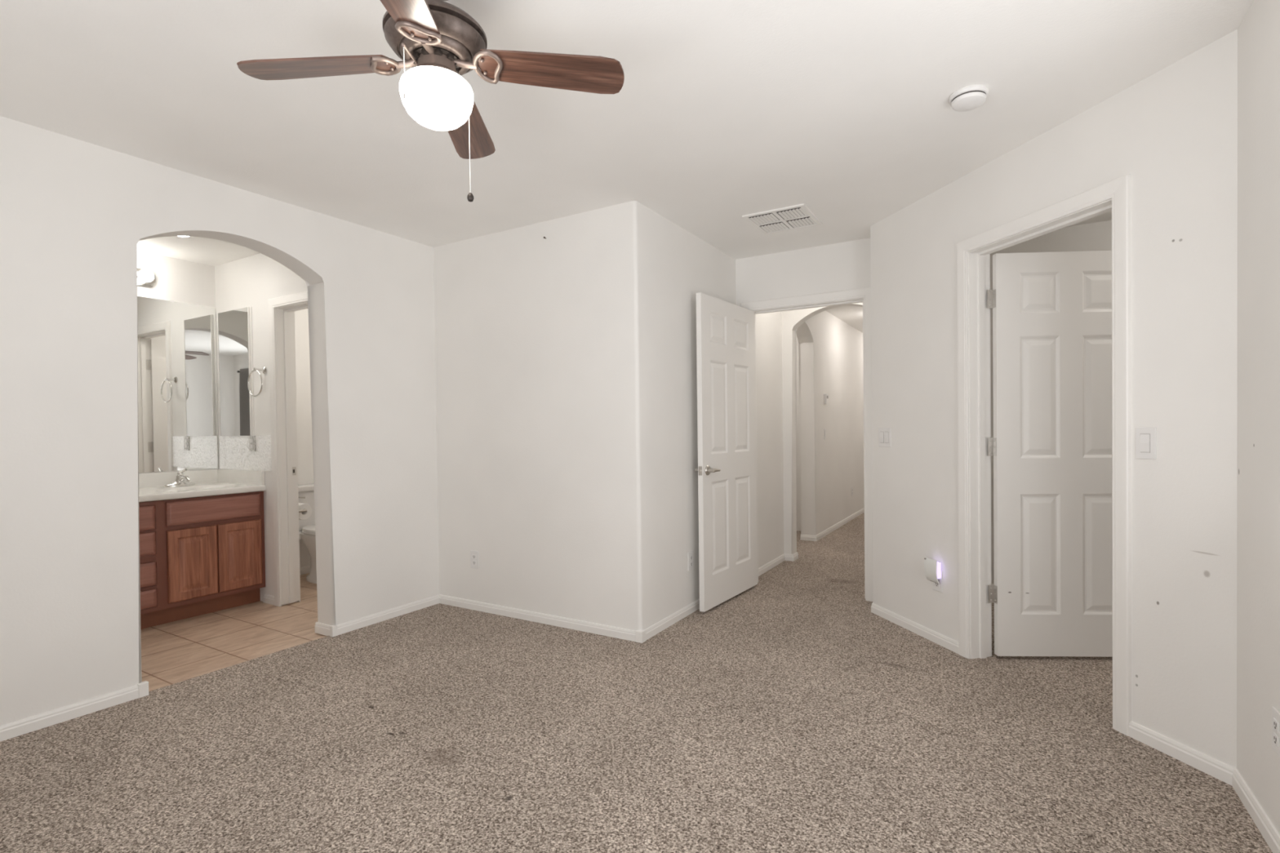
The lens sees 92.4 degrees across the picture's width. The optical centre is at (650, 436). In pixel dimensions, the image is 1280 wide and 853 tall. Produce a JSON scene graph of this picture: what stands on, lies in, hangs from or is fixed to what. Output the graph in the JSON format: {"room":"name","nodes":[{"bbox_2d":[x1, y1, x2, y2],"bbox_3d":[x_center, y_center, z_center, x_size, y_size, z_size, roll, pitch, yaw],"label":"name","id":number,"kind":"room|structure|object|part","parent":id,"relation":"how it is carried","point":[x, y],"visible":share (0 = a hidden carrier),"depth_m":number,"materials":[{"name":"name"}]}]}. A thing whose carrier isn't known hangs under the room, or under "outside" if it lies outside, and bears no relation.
{"room":"empty bedroom","nodes":[
{"label":"empty bedroom","id":0,"kind":"room"},
{"bbox_2d":[0,115,439,725],"bbox_3d":[-2.300,-0.043,2.965,0.165,2.440,4.120,0,1,30],"label":"wall","id":1,"kind":"structure","parent":0,"point":[75,213],"depth_m":2.71,"materials":[{"name":"white paint"}]},
{"bbox_2d":[0,680,148,742],"bbox_3d":[-2.811,1.167,2.072,0.180,0.065,1.778,0,1,30],"label":"baseboard","id":2,"kind":"structure","parent":1,"relation":"attached to","point":[38,722],"depth_m":2.57,"materials":[{"name":"white wood"}]},
{"bbox_2d":[137,251,313,568],"bbox_3d":[-3.772,-0.033,3.860,0.120,2.450,4.170,0,1,30],"label":"wall","id":3,"kind":"structure","parent":0,"point":[177,280],"depth_m":4.58,"materials":[{"name":"white paint"}]},
{"bbox_2d":[137,268,155,287],"bbox_3d":[-3.598,-1.083,3.910,0.134,0.112,0.770,0,1,30],"label":"vanity light","id":4,"kind":"object","parent":3,"relation":"attached to","point":[145,277],"visible":0.24,"depth_m":4.16,"materials":[{"name":"white glass"}]},
{"bbox_2d":[137,269,154,282],"bbox_3d":[-3.432,-1.089,4.168,0.110,0.086,0.086,0,1,30],"label":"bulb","id":5,"kind":"object","parent":4,"relation":"attached to","point":[143,275],"depth_m":4.14,"materials":[{"name":"white glass"}]},
{"bbox_2d":[137,296,218,472],"bbox_3d":[-3.659,-0.349,3.924,0.008,1.214,1.586,0,1,30],"label":"wall mirror","id":6,"kind":"object","parent":3,"relation":"attached to","point":[178,415],"visible":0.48,"depth_m":4.38,"materials":[{"name":"silver glass"}]},
{"bbox_2d":[214,253,307,605],"bbox_3d":[-2.544,-0.054,4.271,1.580,2.450,0.120,0,1,30],"label":"wall","id":7,"kind":"structure","parent":0,"point":[251,281],"depth_m":4.31,"materials":[{"name":"white paint"}]},
{"bbox_2d":[217,306,254,435],"bbox_3d":[-3.023,-0.459,4.466,0.460,0.913,0.014,0,1,30],"label":"medicine cabinet","id":8,"kind":"object","parent":7,"relation":"attached to","point":[234,327],"visible":0.98,"depth_m":4.45,"materials":[{"name":"silver mirror"}]},
{"bbox_2d":[218,435,271,471],"bbox_3d":[-2.924,0.121,4.425,0.722,0.248,0.006,0,1,30],"label":"backsplash panel","id":9,"kind":"object","parent":7,"relation":"attached to","point":[234,453],"visible":1,"depth_m":4.43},
{"bbox_2d":[248,435,255,451],"bbox_3d":[-2.833,0.053,4.361,0.080,0.110,0.008,0,1,30],"label":"outlet","id":10,"kind":"object","parent":9,"relation":"attached to","point":[251,438],"visible":1,"depth_m":4.36,"materials":[{"name":"white plastic"}]},
{"bbox_2d":[247,366,266,396],"bbox_3d":[-2.704,-0.378,4.244,0.187,0.213,0.075,0,1,30],"label":"towel ring","id":11,"kind":"object","parent":7,"relation":"attached to","point":[264,370],"visible":1,"depth_m":4.24,"materials":[{"name":"silver metal"}]},
{"bbox_3d":[-2.705,-0.459,4.243,0.052,0.052,0.075,0,1,30],"label":"mounting post","id":12,"kind":"part","parent":11,"relation":"part of","materials":[{"name":"silver metal"}]},
{"bbox_2d":[262,594,274,604],"bbox_3d":[-2.663,1.146,4.290,0.148,0.062,0.012,0,1,30],"label":"baseboard","id":13,"kind":"structure","parent":7,"relation":"attached to","point":[268,599],"depth_m":4.29,"materials":[{"name":"white wood"}]},
{"bbox_2d":[267,290,307,606],"bbox_3d":[-2.249,0.112,4.101,0.770,2.115,0.153,0,1,30],"label":"trim","id":14,"kind":"structure","parent":7,"relation":"attached to","point":[282,335],"depth_m":4.24,"materials":[{"name":"white wood"}]},
{"bbox_3d":[-2.498,0.245,4.295,0.002,0.058,0.032,0,1,30],"label":"strike plate","id":15,"kind":"part","parent":14,"relation":"part of","materials":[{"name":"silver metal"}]},
{"bbox_2d":[299,565,310,574],"bbox_3d":[-2.263,1.135,4.740,1.580,0.062,0.928,0,1,30],"label":"baseboard","id":16,"kind":"structure","parent":7,"relation":"attached to","point":[306,570],"depth_m":5.17,"materials":[{"name":"white wood"}]},
{"bbox_2d":[433,200,736,631],"bbox_3d":[-0.409,-0.087,4.412,1.627,2.440,1.419,0,1,30],"label":"wall","id":17,"kind":"structure","parent":0,"point":[566,361],"depth_m":3.73,"materials":[{"name":"white paint"}]},
{"bbox_2d":[470,550,479,568],"bbox_3d":[-1.161,0.814,4.046,0.072,0.116,0.009,0,1,30],"label":"wall outlet","id":18,"kind":"object","parent":17,"relation":"attached to","point":[474,559],"visible":1,"depth_m":4.04,"materials":[{"name":"white plastic"}]},
{"bbox_2d":[315,594,699,643],"bbox_3d":[-0.609,1.115,3.833,2.792,0.065,1.084,-1,1,-10],"label":"baseboard","id":19,"kind":"structure","parent":17,"relation":"attached to","point":[642,636],"depth_m":3.73,"materials":[{"name":"white wood"}]},
{"bbox_2d":[687,551,693,570],"bbox_3d":[0.258,0.798,3.927,0.009,0.116,0.072,0,1,30],"label":"wall outlet","id":20,"kind":"object","parent":17,"relation":"attached to","point":[691,557],"visible":1,"depth_m":3.92,"materials":[{"name":"white plastic"}]},
{"bbox_2d":[694,292,757,612],"bbox_3d":[0.539,0.098,4.208,0.146,2.016,0.826,0,1,34],"label":"door","id":21,"kind":"structure","parent":17,"relation":"in","point":[726,469],"depth_m":4.14,"materials":[{"name":"white paint"}]},
{"bbox_3d":[0.315,0.219,3.876,0.025,0.058,0.002,0,1,34],"label":"latch plate","id":22,"kind":"part","parent":21,"relation":"part of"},
{"bbox_3d":[0.386,0.218,3.902,0.054,0.064,0.064,0,1,34],"label":"handle","id":23,"kind":"part","parent":21,"relation":"part of","materials":[{"name":"silver metal"}]},
{"bbox_2d":[740,287,873,601],"bbox_3d":[1.127,0.059,4.404,0.948,2.110,0.153,0,1,30],"label":"door frame","id":24,"kind":"structure","parent":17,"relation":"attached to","point":[863,295],"depth_m":4.14,"materials":[{"name":"white wood"}]},
{"bbox_2d":[0,0,1253,333],"bbox_3d":[1.054,-1.381,4.764,7.600,0.100,10.670,0,1,30],"label":"ceiling","id":25,"kind":"structure","parent":0,"point":[723,111],"depth_m":2.33,"materials":[{"name":"white paint"}]},
{"bbox_2d":[236,0,624,201],"bbox_3d":[-0.584,-0.969,1.676,0.780,0.595,0.780,0,1,42],"label":"ceiling fan","id":26,"kind":"object","parent":25,"relation":"hanging from","point":[441,42],"visible":1,"depth_m":1.64,"materials":[{"name":"brown wood"}]},
{"bbox_3d":[-0.894,-0.998,1.659,0.403,0.006,0.130,-5,13,-3],"label":"blade","id":27,"kind":"part","parent":26,"relation":"part of","materials":[{"name":"brown wood"}]},
{"bbox_3d":[-0.633,-0.940,1.576,0.004,0.130,0.004,-1,1,8],"label":"pull chain","id":28,"kind":"part","parent":26,"relation":"part of","materials":[{"name":"silver metal"}]},
{"bbox_3d":[-0.568,-0.998,1.365,0.130,0.006,0.403,11,5,-4],"label":"blade","id":29,"kind":"part","parent":26,"relation":"part of","materials":[{"name":"brown wood"}]},
{"bbox_3d":[-0.583,-0.909,1.677,0.192,0.124,0.192,0,1,30],"label":"lamp shade","id":30,"kind":"part","parent":26,"relation":"part of","materials":[{"name":"white glass"}]},
{"bbox_3d":[-0.520,-0.840,1.762,0.004,0.282,0.004,-1,1,-37],"label":"pull chain","id":31,"kind":"part","parent":26,"relation":"part of","materials":[{"name":"silver metal"}]},
{"bbox_3d":[-0.600,-1.007,1.985,0.130,0.006,0.403,-12,-3,-4],"label":"blade","id":32,"kind":"part","parent":26,"relation":"part of","materials":[{"name":"brown wood"}]},
{"bbox_3d":[-0.274,-1.006,1.691,0.403,0.006,0.130,4,-11,-3],"label":"blade","id":33,"kind":"part","parent":26,"relation":"part of","materials":[{"name":"brown wood"}]},
{"bbox_2d":[742,203,822,235],"bbox_3d":[0.803,-1.308,3.717,0.370,0.009,0.400,0,1,30],"label":"ceiling vent","id":34,"kind":"object","parent":25,"relation":"in","point":[796,216],"visible":1,"depth_m":3.70,"materials":[{"name":"white metal"}]},
{"bbox_2d":[948,84,989,111],"bbox_3d":[1.209,-1.277,2.332,0.136,0.043,0.136,0,1,30],"label":"smoke detector","id":35,"kind":"object","parent":25,"relation":"attached to","point":[971,97],"visible":1,"depth_m":2.30,"materials":[{"name":"white plastic"}]},
{"bbox_2d":[0,512,1272,852],"bbox_3d":[1.085,1.169,4.800,7.600,0.120,10.670,0,1,30],"label":"floor","id":36,"kind":"structure","parent":0,"point":[787,714],"depth_m":2.29,"materials":[{"name":"beige carpet"}]},
{"bbox_2d":[138,491,265,629],"bbox_3d":[-3.378,0.796,3.774,0.627,0.785,1.610,0,1,30],"label":"vanity cabinet","id":37,"kind":"object","parent":36,"relation":"on","point":[199,556],"visible":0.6,"depth_m":3.97,"materials":[{"name":"brown wood"}]},
{"bbox_3d":[-3.123,0.499,3.609,0.019,0.147,0.345,0,1,30],"label":"drawer","id":38,"kind":"part","parent":37,"relation":"part of","materials":[{"name":"brown wood"}]},
{"bbox_3d":[-3.121,0.658,3.611,0.019,0.141,0.345,0,1,30],"label":"drawer","id":39,"kind":"part","parent":37,"relation":"part of","materials":[{"name":"brown wood"}]},
{"bbox_3d":[-3.119,0.843,3.614,0.019,0.145,0.345,0,1,30],"label":"drawer","id":40,"kind":"part","parent":37,"relation":"part of","materials":[{"name":"brown wood"}]},
{"bbox_3d":[-3.117,0.993,3.616,0.019,0.110,0.345,0,1,30],"label":"drawer","id":41,"kind":"part","parent":37,"relation":"part of","materials":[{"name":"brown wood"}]},
{"bbox_3d":[-2.932,0.813,3.932,0.019,0.451,0.274,0,1,30],"label":"cabinet door","id":42,"kind":"part","parent":37,"relation":"part of","materials":[{"name":"brown wood"}]},
{"bbox_2d":[138,469,266,502],"bbox_3d":[-3.382,0.376,3.762,0.646,0.230,1.620,0,1,30],"label":"countertop","id":43,"kind":"structure","parent":37,"relation":"on","point":[208,482],"depth_m":4.28,"materials":[{"name":"white stone"}]},
{"bbox_2d":[164,468,195,487],"bbox_3d":[-3.272,0.287,4.257,0.162,0.126,0.176,-1,1,-26],"label":"faucet","id":44,"kind":"object","parent":43,"relation":"on","point":[180,479],"visible":1,"depth_m":4.26,"materials":[{"name":"silver metal"}]},
{"bbox_3d":[-3.264,0.248,4.271,0.084,0.048,0.039,0,1,30],"label":"lever handle","id":45,"kind":"part","parent":44,"relation":"part of","materials":[{"name":"silver metal"}]},
{"bbox_3d":[-3.222,0.298,4.246,0.132,0.044,0.032,0,1,30],"label":"spout","id":46,"kind":"part","parent":44,"relation":"part of","materials":[{"name":"silver metal"}]},
{"bbox_3d":[-2.866,0.481,4.046,0.019,0.150,0.551,0,1,30],"label":"false drawer","id":47,"kind":"part","parent":37,"relation":"part of","materials":[{"name":"brown wood"}]},
{"bbox_3d":[-2.790,0.808,4.173,0.019,0.451,0.272,0,1,30],"label":"cabinet door","id":48,"kind":"part","parent":37,"relation":"part of","materials":[{"name":"brown wood"}]},
{"bbox_2d":[297,483,316,583],"bbox_3d":[-2.625,0.783,4.961,0.710,0.758,0.470,0,1,30],"label":"toilet","id":49,"kind":"object","parent":36,"relation":"on","point":[306,491],"visible":0.24,"depth_m":4.92,"materials":[{"name":"white ceramic"}]},
{"bbox_3d":[-2.842,0.427,5.082,0.216,0.043,0.470,0,1,30],"label":"tank lid","id":50,"kind":"part","parent":49,"relation":"part of","materials":[{"name":"white ceramic"}]},
{"bbox_3d":[-2.842,0.608,5.085,0.195,0.320,0.450,0,1,30],"label":"tank","id":51,"kind":"part","parent":49,"relation":"part of","materials":[{"name":"white ceramic"}]},
{"bbox_3d":[-2.545,0.741,4.914,0.524,0.042,0.376,0,1,30],"label":"seat lid","id":52,"kind":"part","parent":49,"relation":"part of","materials":[{"name":"white"}]},
{"bbox_2d":[795,337,800,531],"bbox_3d":[0.923,-0.130,6.301,1.007,2.440,2.000,0,1,30],"label":"wall","id":53,"kind":"structure","parent":0,"point":[797,422],"depth_m":6.92,"materials":[{"name":"white paint"}]},
{"bbox_2d":[735,237,871,306],"bbox_3d":[1.127,-0.106,4.401,1.273,2.440,0.120,0,1,30],"label":"wall","id":54,"kind":"structure","parent":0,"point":[846,265],"depth_m":4.33,"materials":[{"name":"white paint"}]},
{"bbox_2d":[755,311,864,568],"bbox_3d":[2.044,-0.155,7.060,0.155,2.440,5.394,0,1,30],"label":"wall","id":55,"kind":"structure","parent":0,"point":[830,349],"depth_m":6.37,"materials":[{"name":"white paint"}]},
{"bbox_2d":[758,551,798,576],"bbox_3d":[1.041,1.079,5.103,0.092,0.062,0.959,0,1,30],"label":"baseboard","id":56,"kind":"structure","parent":55,"relation":"attached to","point":[784,557],"depth_m":5.25,"materials":[{"name":"white wood"}]},
{"bbox_2d":[823,393,828,404],"bbox_3d":[1.900,-0.402,6.637,0.029,0.110,0.090,0,1,30],"label":"thermostat","id":57,"kind":"object","parent":55,"relation":"attached to","point":[825,395],"visible":1,"depth_m":6.60,"materials":[{"name":"white plastic"}]},
{"bbox_2d":[800,507,864,541],"bbox_3d":[2.530,1.021,7.867,0.168,0.062,3.554,0,1,30],"label":"baseboard","id":58,"kind":"structure","parent":55,"relation":"attached to","point":[803,537],"depth_m":6.82,"materials":[{"name":"white wood"}]},
{"bbox_2d":[782,302,862,554],"bbox_3d":[1.629,-0.124,5.218,0.998,2.440,0.120,0,1,30],"label":"wall","id":59,"kind":"structure","parent":0,"point":[792,320],"depth_m":5.40,"materials":[{"name":"white paint"}]},
{"bbox_2d":[990,220,1111,584],"bbox_3d":[2.555,-0.101,2.771,2.840,2.440,2.370,0,1,30],"label":"wall","id":60,"kind":"structure","parent":0,"point":[1097,236],"depth_m":3.94,"materials":[{"name":"white paint"}]},
{"bbox_2d":[986,250,1112,657],"bbox_3d":[2.079,0.094,3.072,0.756,2.018,0.146,-1,1,3],"label":"door","id":61,"kind":"structure","parent":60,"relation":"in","point":[1051,445],"depth_m":3.06,"materials":[{"name":"white paint"}]},
{"bbox_2d":[870,29,1237,768],"bbox_3d":[1.708,-0.092,2.918,0.120,2.440,2.013,-1,1,-15],"label":"wall","id":62,"kind":"structure","parent":0,"point":[1174,130],"depth_m":2.23,"materials":[{"name":"white paint"}]},
{"bbox_2d":[878,427,891,447],"bbox_3d":[1.428,0.007,3.747,0.010,0.116,0.118,-1,1,-14],"label":"light switch","id":63,"kind":"object","parent":62,"relation":"attached to","point":[884,433],"visible":1,"depth_m":3.74,"materials":[{"name":"white plastic"}]},
{"bbox_2d":[871,601,959,654],"bbox_3d":[1.496,1.095,3.556,0.058,0.062,0.814,-1,1,-11],"label":"baseboard","id":64,"kind":"structure","parent":62,"relation":"attached to","point":[936,637],"depth_m":3.47,"materials":[{"name":"white wood"}]},
{"bbox_2d":[924,557,941,584],"bbox_3d":[1.526,0.727,3.317,0.042,0.128,0.090,-1,1,-15],"label":"night light","id":65,"kind":"object","parent":62,"relation":"attached to","point":[932,568],"visible":1,"depth_m":3.30,"materials":[{"name":"grey plastic"}]},
{"bbox_2d":[932,570,942,592],"bbox_3d":[1.552,0.781,3.321,0.009,0.116,0.072,-1,1,-15],"label":"wall outlet","id":66,"kind":"object","parent":62,"relation":"attached to","point":[937,587],"visible":0.64,"depth_m":3.30,"materials":[{"name":"white plastic"}]},
{"bbox_2d":[956,173,1131,736],"bbox_3d":[1.756,0.072,2.744,0.153,2.115,0.873,-1,1,-15],"label":"trim","id":67,"kind":"structure","parent":62,"relation":"attached to","point":[973,253],"depth_m":2.91,"materials":[{"name":"white wood"}]},
{"bbox_2d":[1135,426,1156,459],"bbox_3d":[1.816,0.026,2.252,0.010,0.116,0.072,-1,1,-15],"label":"light switch","id":68,"kind":"object","parent":62,"relation":"attached to","point":[1145,437],"visible":1,"depth_m":2.25,"materials":[{"name":"white plastic"}]},
{"bbox_3d":[1.816,0.026,2.252,0.002,0.069,0.035,-1,1,-15],"label":"rocker frame","id":69,"kind":"part","parent":68,"relation":"part of","materials":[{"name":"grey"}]},
{"bbox_2d":[1236,0,1279,834],"bbox_3d":[1.097,-0.051,0.510,0.120,2.440,3.334,0,1,30],"label":"wall","id":70,"kind":"structure","parent":0,"point":[1258,372],"depth_m":1.80,"materials":[{"name":"white paint"}]},
{"bbox_2d":[1128,720,1279,852],"bbox_3d":[1.044,1.139,0.777,0.250,0.062,3.455,0,1,30],"label":"baseboard","id":71,"kind":"structure","parent":70,"relation":"attached to","point":[1210,766],"depth_m":2.04,"materials":[{"name":"white wood"}]},
{"bbox_2d":[1271,706,1279,757],"bbox_3d":[1.712,0.810,1.676,0.009,0.116,0.072,0,1,30],"label":"wall outlet","id":72,"kind":"object","parent":70,"relation":"attached to","point":[1275,713],"visible":1,"depth_m":1.68,"materials":[{"name":"white plastic"}]},
{"bbox_2d":[1272,732,1278,746],"bbox_3d":[1.710,0.830,1.677,0.003,0.027,0.034,0,1,30],"label":"receptacle","id":73,"kind":"object","parent":72,"relation":"attached to","point":[1275,735],"depth_m":1.68,"materials":[{"name":"grey plastic"}]},
{"bbox_2d":[1272,718,1278,732],"bbox_3d":[1.710,0.790,1.677,0.003,0.027,0.034,0,1,30],"label":"receptacle","id":74,"kind":"object","parent":72,"relation":"attached to","point":[1275,721],"depth_m":1.68,"materials":[{"name":"grey plastic"}]},
{"bbox_3d":[-2.550,0.534,4.405,0.194,0.044,0.083,0,1,30],"label":"toilet paper holder","id":75,"kind":"object","parent":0,"visible":0},
{"bbox_2d":[298,502,311,519],"bbox_3d":[-2.533,0.544,4.434,0.104,0.118,0.118,0,1,30],"label":"toilet paper roll","id":76,"kind":"object","parent":75,"relation":"on","point":[304,515],"visible":0.58,"depth_m":4.42,"materials":[{"name":"white paper"}]}
]}

